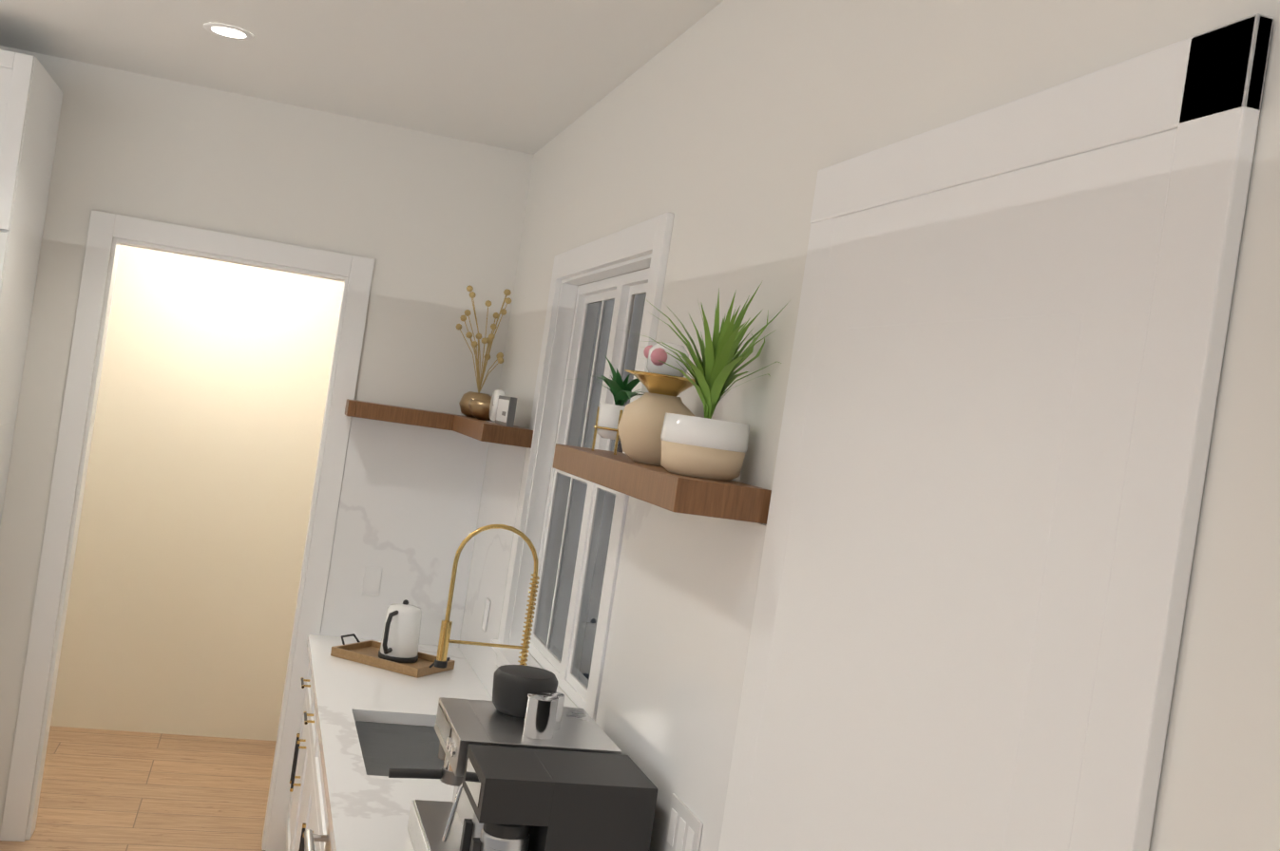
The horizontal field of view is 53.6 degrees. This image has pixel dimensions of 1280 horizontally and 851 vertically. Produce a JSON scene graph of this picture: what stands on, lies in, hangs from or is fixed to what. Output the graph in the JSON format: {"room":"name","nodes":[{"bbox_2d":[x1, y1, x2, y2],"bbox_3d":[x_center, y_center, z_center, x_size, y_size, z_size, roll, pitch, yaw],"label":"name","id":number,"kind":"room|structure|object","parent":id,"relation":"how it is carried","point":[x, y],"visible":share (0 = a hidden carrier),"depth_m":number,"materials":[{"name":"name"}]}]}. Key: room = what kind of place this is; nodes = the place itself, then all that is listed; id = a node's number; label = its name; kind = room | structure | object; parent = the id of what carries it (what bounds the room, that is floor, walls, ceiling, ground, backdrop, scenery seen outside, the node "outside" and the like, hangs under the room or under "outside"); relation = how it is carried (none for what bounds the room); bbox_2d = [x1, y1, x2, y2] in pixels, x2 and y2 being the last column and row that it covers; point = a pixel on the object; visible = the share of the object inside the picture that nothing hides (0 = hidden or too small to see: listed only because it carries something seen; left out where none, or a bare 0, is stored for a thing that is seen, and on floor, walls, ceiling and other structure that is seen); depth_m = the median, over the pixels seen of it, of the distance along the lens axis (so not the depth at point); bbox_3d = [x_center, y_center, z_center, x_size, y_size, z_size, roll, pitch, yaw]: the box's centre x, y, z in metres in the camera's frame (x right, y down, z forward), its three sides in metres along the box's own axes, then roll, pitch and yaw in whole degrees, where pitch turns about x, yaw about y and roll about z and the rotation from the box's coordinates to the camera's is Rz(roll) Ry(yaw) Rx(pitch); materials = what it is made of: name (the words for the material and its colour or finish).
{"room":"kitchen","nodes":[
{"label":"kitchen","id":0,"kind":"room"},
{"bbox_2d":[0,725,276,850],"bbox_3d":[-4.696,1.349,0.988,10.150,0.060,11.600,8,0,-16],"label":"floor","id":1,"kind":"structure","parent":0,"point":[109,791],"depth_m":5.73,"materials":[{"name":"brown wood"}]},
{"bbox_2d":[0,49,63,526],"bbox_3d":[-2.743,0.113,4.485,0.820,2.920,0.654,8,0,-16],"label":"tall cabinet","id":2,"kind":"object","parent":1,"relation":"on","point":[31,92],"visible":1,"depth_m":4.53,"materials":[{"name":"white paint"}]},
{"bbox_2d":[285,663,324,850],"bbox_3d":[-0.979,1.406,4.819,0.618,0.874,1.109,8,0,-16],"label":"base cabinet","id":3,"kind":"object","parent":1,"relation":"on","point":[306,775],"depth_m":4.68,"materials":[{"name":"white paint"}]},
{"bbox_2d":[306,634,492,850],"bbox_3d":[-0.644,0.998,3.852,0.638,0.039,3.113,8,0,-16],"label":"countertop","id":4,"kind":"structure","parent":3,"relation":"on","point":[365,812],"depth_m":4.04,"materials":[{"name":"stone"}]},
{"bbox_2d":[330,633,454,678],"bbox_3d":[-0.960,0.893,4.942,0.458,0.064,0.260,9,0,24],"label":"tray","id":5,"kind":"object","parent":4,"relation":"on","point":[365,653],"visible":0.73,"depth_m":4.88,"materials":[{"name":"brown wood"}]},
{"bbox_2d":[378,599,421,663],"bbox_3d":[-0.928,0.799,4.952,0.156,0.234,0.197,8,0,-16],"label":"kettle","id":6,"kind":"object","parent":5,"relation":"on","point":[400,637],"visible":1,"depth_m":4.90,"materials":[{"name":"white plastic"}]},
{"bbox_2d":[354,721,444,780],"bbox_3d":[-0.672,1.123,3.890,0.444,0.213,0.724,8,0,-16],"label":"sink basin","id":7,"kind":"object","parent":4,"relation":"in","point":[385,748],"depth_m":4.21,"materials":[{"name":"metal"}]},
{"bbox_2d":[434,524,539,668],"bbox_3d":[-0.464,0.649,3.863,0.298,0.702,0.080,8,0,-16],"label":"faucet","id":8,"kind":"object","parent":4,"relation":"on","point":[441,660],"visible":0.79,"depth_m":3.86,"materials":[{"name":"gold metal"}]},
{"bbox_2d":[388,665,621,850],"bbox_3d":[-0.342,0.809,2.983,0.490,0.430,0.375,8,0,-16],"label":"espresso machine","id":9,"kind":"object","parent":4,"relation":"on","point":[525,708],"visible":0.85,"depth_m":2.95,"materials":[{"name":"metal"}]},
{"bbox_2d":[459,745,658,850],"bbox_3d":[-0.191,0.882,2.666,0.362,0.335,0.235,8,0,-16],"label":"coffee maker","id":10,"kind":"object","parent":4,"relation":"on","point":[521,799],"visible":1,"depth_m":2.57,"materials":[{"name":"grey plastic"}]},
{"bbox_2d":[296,792,328,850],"bbox_3d":[-0.740,1.585,3.924,0.618,0.600,1.000,8,0,-16],"label":"base cabinet","id":11,"kind":"object","parent":1,"relation":"on","point":[307,808],"depth_m":3.83,"materials":[{"name":"white paint"}]},
{"bbox_2d":[304,825,331,850],"bbox_3d":[-0.534,1.483,3.144,0.677,0.870,0.595,8,0,-16],"label":"dishwasher","id":12,"kind":"object","parent":1,"relation":"on","point":[310,837],"visible":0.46,"depth_m":3.27,"materials":[{"name":"metal"}]},
{"bbox_2d":[50,244,343,741],"bbox_3d":[-2.584,0.060,6.590,3.350,3.050,0.100,8,0,-16],"label":"wall","id":13,"kind":"structure","parent":0,"point":[199,489],"depth_m":6.61,"materials":[{"name":"beige paint"}]},
{"bbox_2d":[0,45,533,842],"bbox_3d":[-5.372,-0.339,4.109,10.150,3.050,0.120,8,0,-16],"label":"wall","id":14,"kind":"structure","parent":0,"point":[429,224],"depth_m":5.13,"materials":[{"name":"white paint"}]},
{"bbox_2d":[0,210,374,850],"bbox_3d":[-1.819,0.464,5.163,1.095,2.490,0.140,8,0,-16],"label":"door frame","id":15,"kind":"structure","parent":14,"relation":"attached to","point":[353,273],"depth_m":5.03,"materials":[{"name":"white paint"}]},
{"bbox_2d":[0,0,723,153],"bbox_3d":[-4.240,-1.737,0.972,10.150,0.080,11.600,8,0,-16],"label":"ceiling","id":16,"kind":"structure","parent":0,"point":[530,76],"depth_m":4.19,"materials":[{"name":"white paint"}]},
{"bbox_2d":[203,22,254,40],"bbox_3d":[-1.338,-1.280,4.125,0.160,0.006,0.160,8,0,-16],"label":"recessed light","id":17,"kind":"object","parent":16,"relation":"in","point":[228,31],"visible":1,"depth_m":4.12,"materials":[{"name":"white paint"}]},
{"bbox_2d":[498,0,1279,850],"bbox_3d":[0.623,0.562,1.195,0.150,3.050,9.120,8,0,-16],"label":"wall","id":18,"kind":"structure","parent":0,"point":[723,131],"depth_m":2.21,"materials":[{"name":"white paint"}]},
{"bbox_2d":[344,399,533,448],"bbox_3d":[-0.798,-0.014,4.881,0.612,0.064,0.936,8,0,-16],"label":"corner shelf","id":19,"kind":"object","parent":18,"relation":"attached to","point":[482,430],"visible":0.96,"depth_m":5.08,"materials":[{"name":"brown wood"}]},
{"bbox_2d":[468,399,490,420],"bbox_3d":[-0.607,-0.058,5.019,0.150,0.075,0.150,8,0,-16],"label":"decorative bowl","id":20,"kind":"object","parent":19,"relation":"on","point":[479,410],"visible":0.65,"depth_m":4.96,"materials":[{"name":"gold metal"}]},
{"bbox_2d":[456,286,511,418],"bbox_3d":[-0.667,-0.309,5.265,0.204,0.553,0.217,8,0,-16],"label":"dried flowers","id":21,"kind":"object","parent":19,"relation":"on","point":[467,397],"visible":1,"depth_m":5.25,"materials":[{"name":"beige plant"}]},
{"bbox_2d":[485,389,505,422],"bbox_3d":[-0.543,-0.073,4.829,0.060,0.127,0.124,8,0,-16],"label":"decorative clock","id":22,"kind":"object","parent":19,"relation":"on","point":[494,400],"visible":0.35,"depth_m":4.80,"materials":[{"name":"white ceramic"}]},
{"bbox_2d":[495,395,517,427],"bbox_3d":[-0.490,-0.053,4.626,0.027,0.105,0.240,8,0,-16],"label":"sign frame","id":23,"kind":"object","parent":19,"relation":"on","point":[506,411],"visible":0.95,"depth_m":4.54,"materials":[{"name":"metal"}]},
{"bbox_2d":[320,417,766,850],"bbox_3d":[-0.539,0.530,3.816,0.594,0.917,3.198,8,0,-16],"label":"backsplash","id":24,"kind":"structure","parent":18,"relation":"attached to","point":[417,506],"depth_m":3.21,"materials":[{"name":"stone"}]},
{"bbox_2d":[361,566,382,596],"bbox_3d":[-1.122,0.651,5.305,0.070,0.120,0.005,8,0,-16],"label":"switch plate","id":25,"kind":"object","parent":24,"relation":"attached to","point":[372,581],"depth_m":5.30,"materials":[{"name":"white plastic"}]},
{"bbox_2d":[481,597,490,631],"bbox_3d":[-0.595,0.731,4.905,0.005,0.120,0.070,8,0,-16],"label":"switch plate","id":26,"kind":"object","parent":24,"relation":"attached to","point":[487,602],"depth_m":4.89,"materials":[{"name":"white plastic"}]},
{"bbox_2d":[664,793,702,850],"bbox_3d":[0.085,0.829,2.553,0.009,0.120,0.180,8,0,-16],"label":"switch plate","id":27,"kind":"object","parent":24,"relation":"attached to","point":[684,829],"depth_m":2.55,"materials":[{"name":"white plastic"}]},
{"bbox_2d":[490,212,674,722],"bbox_3d":[-0.181,0.163,3.950,0.150,1.495,1.390,8,0,-16],"label":"double-hung window","id":28,"kind":"structure","parent":18,"relation":"in","point":[576,533],"depth_m":4.17,"materials":[{"name":"white paint"}]},
{"bbox_2d":[552,443,771,524],"bbox_3d":[0.009,0.116,2.846,0.186,0.064,1.050,8,0,-16],"label":"shelf","id":29,"kind":"object","parent":18,"relation":"attached to","point":[657,486],"visible":0.96,"depth_m":2.40,"materials":[{"name":"brown wood"}]},
{"bbox_2d":[570,353,643,456],"bbox_3d":[-0.072,-0.053,3.131,0.241,0.241,0.280,8,0,-16],"label":"decorative plant","id":30,"kind":"object","parent":29,"relation":"on","point":[607,420],"visible":0.83,"depth_m":3.11,"materials":[{"name":"green plant"}]},
{"bbox_2d":[617,342,695,466],"bbox_3d":[0.048,-0.049,2.802,0.190,0.272,0.190,8,0,-16],"label":"decorative vase","id":31,"kind":"object","parent":29,"relation":"on","point":[640,427],"visible":0.81,"depth_m":2.75,"materials":[{"name":"beige ceramic"}]},
{"bbox_2d":[623,280,785,481],"bbox_3d":[0.096,-0.102,2.477,0.304,0.395,0.439,8,0,-16],"label":"grass plant","id":32,"kind":"object","parent":29,"relation":"on","point":[707,447],"visible":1,"depth_m":2.44,"materials":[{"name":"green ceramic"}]},
{"bbox_2d":[718,13,1273,850],"bbox_3d":[0.309,0.790,1.832,0.025,2.500,1.095,8,0,-16],"label":"door","id":33,"kind":"structure","parent":18,"relation":"attached to","point":[1002,464],"depth_m":1.63,"materials":[{"name":"white paint"}]}
]}

